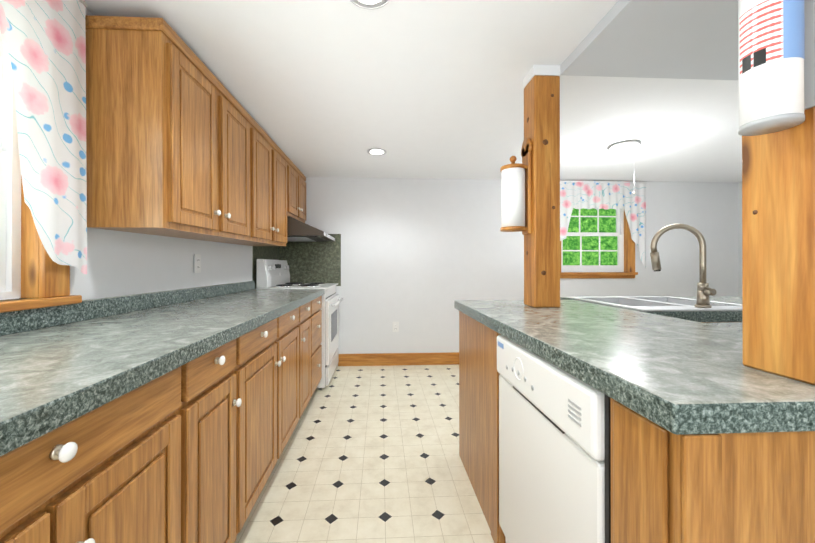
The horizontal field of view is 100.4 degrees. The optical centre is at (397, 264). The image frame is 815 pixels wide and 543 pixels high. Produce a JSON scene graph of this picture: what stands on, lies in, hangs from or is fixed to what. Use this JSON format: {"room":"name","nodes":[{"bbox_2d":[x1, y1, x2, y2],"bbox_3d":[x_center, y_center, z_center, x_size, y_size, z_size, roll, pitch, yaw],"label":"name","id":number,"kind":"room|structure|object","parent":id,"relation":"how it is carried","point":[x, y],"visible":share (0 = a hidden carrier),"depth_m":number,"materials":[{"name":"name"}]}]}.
{"room":"kitchen","nodes":[
{"label":"kitchen","id":0,"kind":"room"},
{"bbox_2d":[0,8,278,301],"bbox_3d":[-1.237,0.067,0.722,0.154,2.100,6.360,0,0,-3],"label":"wall","id":1,"kind":"structure","parent":0,"point":[120,263],"depth_m":1.68,"materials":[{"name":"paint"}]},
{"bbox_2d":[0,32,81,312],"bbox_3d":[-1.196,-0.388,0.663,0.160,1.050,1.135,0,0,-3],"label":"window","id":2,"kind":"structure","parent":1,"relation":"in","point":[10,227],"depth_m":1.10,"materials":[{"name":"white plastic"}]},
{"bbox_2d":[0,0,87,273],"bbox_3d":[-1.115,-0.469,0.655,0.023,1.005,1.198,0,0,-3],"label":"curtain","id":3,"kind":"object","parent":1,"relation":"hanging from","point":[44,42],"visible":1,"depth_m":1.12,"materials":[{"name":"fabric"}]},
{"bbox_2d":[0,281,254,336],"bbox_3d":[-1.171,0.171,1.139,0.020,0.074,3.686,0,0,-3],"label":"backsplash","id":4,"kind":"structure","parent":1,"relation":"attached to","point":[14,321],"depth_m":1.35,"materials":[{"name":"grey stone"}]},
{"bbox_2d":[85,15,256,245],"bbox_3d":[-1.057,-0.542,1.718,0.303,0.802,0.857,0,0,-3],"label":"upper cabinet","id":5,"kind":"object","parent":1,"relation":"attached to","point":[180,143],"depth_m":1.31,"materials":[{"name":"brown wood"}]},
{"bbox_2d":[194,254,200,272],"bbox_3d":[-1.223,-0.007,2.075,0.007,0.115,0.070,0,0,-3],"label":"electrical outlet","id":6,"kind":"object","parent":1,"relation":"attached to","point":[197,263],"visible":1,"depth_m":2.07,"materials":[{"name":"white plastic"}]},
{"bbox_2d":[253,123,292,245],"bbox_3d":[-1.102,-0.539,2.612,0.303,0.802,0.932,0,0,-3],"label":"upper cabinet","id":7,"kind":"object","parent":1,"relation":"attached to","point":[273,193],"depth_m":2.54,"materials":[{"name":"brown wood"}]},
{"bbox_2d":[293,163,305,222],"bbox_3d":[-1.139,-0.699,3.374,0.303,0.502,0.761,0,0,-3],"label":"upper cabinet","id":8,"kind":"object","parent":1,"relation":"attached to","point":[299,184],"depth_m":3.41,"materials":[{"name":"brown wood"}]},
{"bbox_2d":[287,216,334,241],"bbox_3d":[-0.985,-0.340,3.391,0.611,0.179,0.744,0,0,-3],"label":"range hood","id":9,"kind":"object","parent":8,"relation":"attached to","point":[298,231],"visible":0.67,"depth_m":3.03,"materials":[{"name":"grey metal"}]},
{"bbox_2d":[234,365,493,542],"bbox_3d":[1.508,1.147,0.855,5.650,0.060,6.360,0,0,-3],"label":"floor","id":10,"kind":"structure","parent":0,"point":[369,454],"depth_m":1.85,"materials":[{"name":"tile"}]},
{"bbox_2d":[0,357,207,542],"bbox_3d":[-0.850,0.685,0.529,0.601,0.862,0.852,0,0,-3],"label":"base cabinet","id":11,"kind":"object","parent":10,"relation":"on","point":[171,416],"depth_m":0.69,"materials":[{"name":"brown wood"}]},
{"bbox_2d":[0,289,323,460],"bbox_3d":[-0.869,0.232,1.153,0.624,0.048,3.686,0,0,-3],"label":"countertop","id":12,"kind":"structure","parent":11,"relation":"on","point":[53,377],"depth_m":0.82,"materials":[{"name":"grey stone"}]},
{"bbox_2d":[208,333,251,542],"bbox_3d":[-0.876,0.686,1.058,0.601,0.862,0.472,0,0,-3],"label":"base cabinet","id":13,"kind":"object","parent":10,"relation":"on","point":[229,368],"depth_m":1.18,"materials":[{"name":"brown wood"}]},
{"bbox_2d":[252,305,303,508],"bbox_3d":[-0.908,0.688,1.698,0.601,0.862,1.072,0,0,-3],"label":"base cabinet","id":14,"kind":"object","parent":10,"relation":"on","point":[278,346],"depth_m":1.67,"materials":[{"name":"brown wood"}]},
{"bbox_2d":[256,259,342,389],"bbox_3d":[-0.922,0.538,3.381,0.687,1.175,0.760,0,0,-3],"label":"range","id":15,"kind":"object","parent":10,"relation":"on","point":[272,274],"visible":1,"depth_m":3.13,"materials":[{"name":"white metal"}]},
{"bbox_2d":[304,301,311,409],"bbox_3d":[-0.938,0.690,2.314,0.601,0.862,0.426,0,0,-3],"label":"base cabinet","id":16,"kind":"object","parent":10,"relation":"on","point":[307,308],"depth_m":2.42,"materials":[{"name":"brown wood"}]},
{"bbox_2d":[312,297,321,394],"bbox_3d":[-0.959,0.692,2.726,0.601,0.862,0.532,0,0,-3],"label":"base cabinet","id":17,"kind":"object","parent":10,"relation":"on","point":[316,305],"depth_m":2.75,"materials":[{"name":"brown wood"}]},
{"bbox_2d":[497,335,610,542],"bbox_3d":[0.696,0.691,1.011,0.615,0.853,0.620,0,0,-3],"label":"dishwasher","id":18,"kind":"object","parent":10,"relation":"on","point":[554,454],"visible":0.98,"depth_m":0.90,"materials":[{"name":"white plastic"}]},
{"bbox_2d":[459,312,665,542],"bbox_3d":[0.692,0.689,1.673,0.639,0.862,0.688,0,0,-3],"label":"base cabinet","id":19,"kind":"object","parent":10,"relation":"on","point":[638,450],"depth_m":1.33,"materials":[{"name":"brown wood"}]},
{"bbox_2d":[560,296,741,322],"bbox_3d":[1.777,0.666,1.891,1.410,0.910,0.700,0,0,-3],"label":"countertop","id":20,"kind":"structure","parent":10,"relation":"on","point":[714,316],"depth_m":1.53,"materials":[{"name":"grey stone"}]},
{"bbox_2d":[567,296,741,310],"bbox_3d":[1.419,0.301,1.851,0.665,0.199,0.633,0,0,-3],"label":"sink","id":21,"kind":"object","parent":20,"relation":"in","point":[654,303],"visible":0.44,"depth_m":1.86,"materials":[{"name":"white ceramic"}]},
{"bbox_2d":[674,436,814,542],"bbox_3d":[1.291,0.686,0.891,0.540,0.862,0.650,0,0,-3],"label":"base cabinet","id":22,"kind":"object","parent":10,"relation":"on","point":[735,489],"depth_m":0.52,"materials":[{"name":"brown wood"}]},
{"bbox_2d":[454,300,814,439],"bbox_3d":[0.966,0.233,1.292,1.188,0.048,1.520,0,0,-3],"label":"countertop","id":23,"kind":"structure","parent":22,"relation":"on","point":[690,380],"depth_m":0.70,"materials":[{"name":"grey stone"}]},
{"bbox_2d":[524,75,559,306],"bbox_3d":[0.729,-0.360,1.727,0.131,1.138,0.131,0,0,-3],"label":"post","id":24,"kind":"object","parent":23,"relation":"on","point":[542,239],"visible":0.96,"depth_m":1.66,"materials":[{"name":"brown wood"}]},
{"bbox_2d":[500,138,532,234],"bbox_3d":[0.593,-0.397,1.721,0.142,0.485,0.124,0,0,-3],"label":"paper towel holder","id":25,"kind":"object","parent":24,"relation":"attached to","point":[516,197],"visible":1,"depth_m":1.68,"materials":[{"name":"white paper"}]},
{"bbox_2d":[650,224,715,307],"bbox_3d":[1.346,0.002,1.593,0.235,0.397,0.150,0,0,-3],"label":"faucet","id":26,"kind":"object","parent":23,"relation":"on","point":[704,291],"visible":1,"depth_m":1.59,"materials":[{"name":"silver metal"}]},
{"bbox_2d":[742,107,814,384],"bbox_3d":[0.776,-0.388,0.620,0.145,1.187,0.163,0,0,-3],"label":"post","id":27,"kind":"object","parent":23,"relation":"on","point":[778,247],"visible":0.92,"depth_m":0.63,"materials":[{"name":"brown wood"}]},
{"bbox_2d":[738,0,814,135],"bbox_3d":[0.654,-0.453,0.601,0.104,0.421,0.080,0,0,-3],"label":"fire extinguisher","id":28,"kind":"object","parent":27,"relation":"attached to","point":[776,51],"visible":1,"depth_m":0.58,"materials":[{"name":"white metal"}]},
{"bbox_2d":[84,0,741,182],"bbox_3d":[1.508,-1.013,0.862,5.650,0.060,6.360,0,0,-3],"label":"ceiling","id":29,"kind":"structure","parent":0,"point":[425,89],"depth_m":1.91,"materials":[{"name":"paint"}]},
{"bbox_2d":[350,0,389,8],"bbox_3d":[-0.104,-0.978,1.212,0.171,0.006,0.171,0,0,-3],"label":"recessed light","id":30,"kind":"object","parent":29,"relation":"in","point":[370,4],"visible":1,"depth_m":1.27,"materials":[{"name":"grey plastic"}]},
{"bbox_2d":[367,148,386,154],"bbox_3d":[-0.182,-0.972,2.926,0.171,0.006,0.171,0,0,-3],"label":"recessed light","id":31,"kind":"object","parent":29,"relation":"in","point":[375,151],"visible":1,"depth_m":2.91,"materials":[{"name":"grey"}]},
{"bbox_2d":[607,140,640,193],"bbox_3d":[1.839,-0.791,2.760,0.230,0.434,0.230,0,0,-3],"label":"ceiling lamp","id":32,"kind":"object","parent":29,"relation":"hanging from","point":[623,148],"visible":0.9,"depth_m":2.71,"materials":[{"name":"white glass"}]},
{"bbox_2d":[279,177,737,365],"bbox_3d":[1.354,0.077,3.958,5.650,2.100,0.154,0,0,-3],"label":"wall","id":33,"kind":"structure","parent":0,"point":[415,258],"depth_m":3.84,"materials":[{"name":"paint"}]},
{"bbox_2d":[392,322,398,331],"bbox_3d":[-0.026,0.697,3.809,0.070,0.115,0.008,0,0,-3],"label":"electrical outlet","id":34,"kind":"object","parent":33,"relation":"attached to","point":[395,326],"visible":1,"depth_m":3.81,"materials":[{"name":"white plastic"}]},
{"bbox_2d":[338,352,458,365],"bbox_3d":[1.672,1.060,3.885,4.680,0.135,0.022,0,0,-3],"label":"baseboard","id":35,"kind":"structure","parent":33,"relation":"attached to","point":[391,359],"depth_m":3.78,"materials":[{"name":"brown wood"}]},
{"bbox_2d":[560,209,637,277],"bbox_3d":[2.269,-0.358,3.967,0.990,1.030,0.160,0,0,-3],"label":"window","id":36,"kind":"structure","parent":33,"relation":"in","point":[619,234],"depth_m":3.99,"materials":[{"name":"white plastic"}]},
{"bbox_2d":[560,180,646,268],"bbox_3d":[2.299,-0.455,3.883,1.138,1.012,0.028,0,0,-3],"label":"curtain","id":37,"kind":"object","parent":33,"relation":"hanging from","point":[606,195],"visible":0.9,"depth_m":3.89,"materials":[{"name":"fabric"}]},
{"bbox_2d":[523,0,738,87],"bbox_3d":[2.494,-0.960,-0.119,3.474,0.049,3.998,0,0,-3],"label":"ceiling","id":38,"kind":"structure","parent":0,"point":[684,39],"depth_m":1.44,"materials":[{"name":"paint"}]},
{"bbox_2d":[738,182,741,295],"bbox_3d":[4.254,0.068,0.995,0.150,2.100,6.360,0,0,-3],"label":"wall","id":39,"kind":"structure","parent":0,"point":[739,238],"depth_m":4.00,"materials":[{"name":"paint"}]},
{"label":"outside","id":40,"kind":"structure","parent":0,"visible":0},
{"bbox_2d":[563,208,616,264],"bbox_3d":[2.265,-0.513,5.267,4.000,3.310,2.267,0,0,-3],"label":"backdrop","id":41,"kind":"structure","parent":40,"point":[588,224],"depth_m":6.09,"materials":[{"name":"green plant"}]}
]}

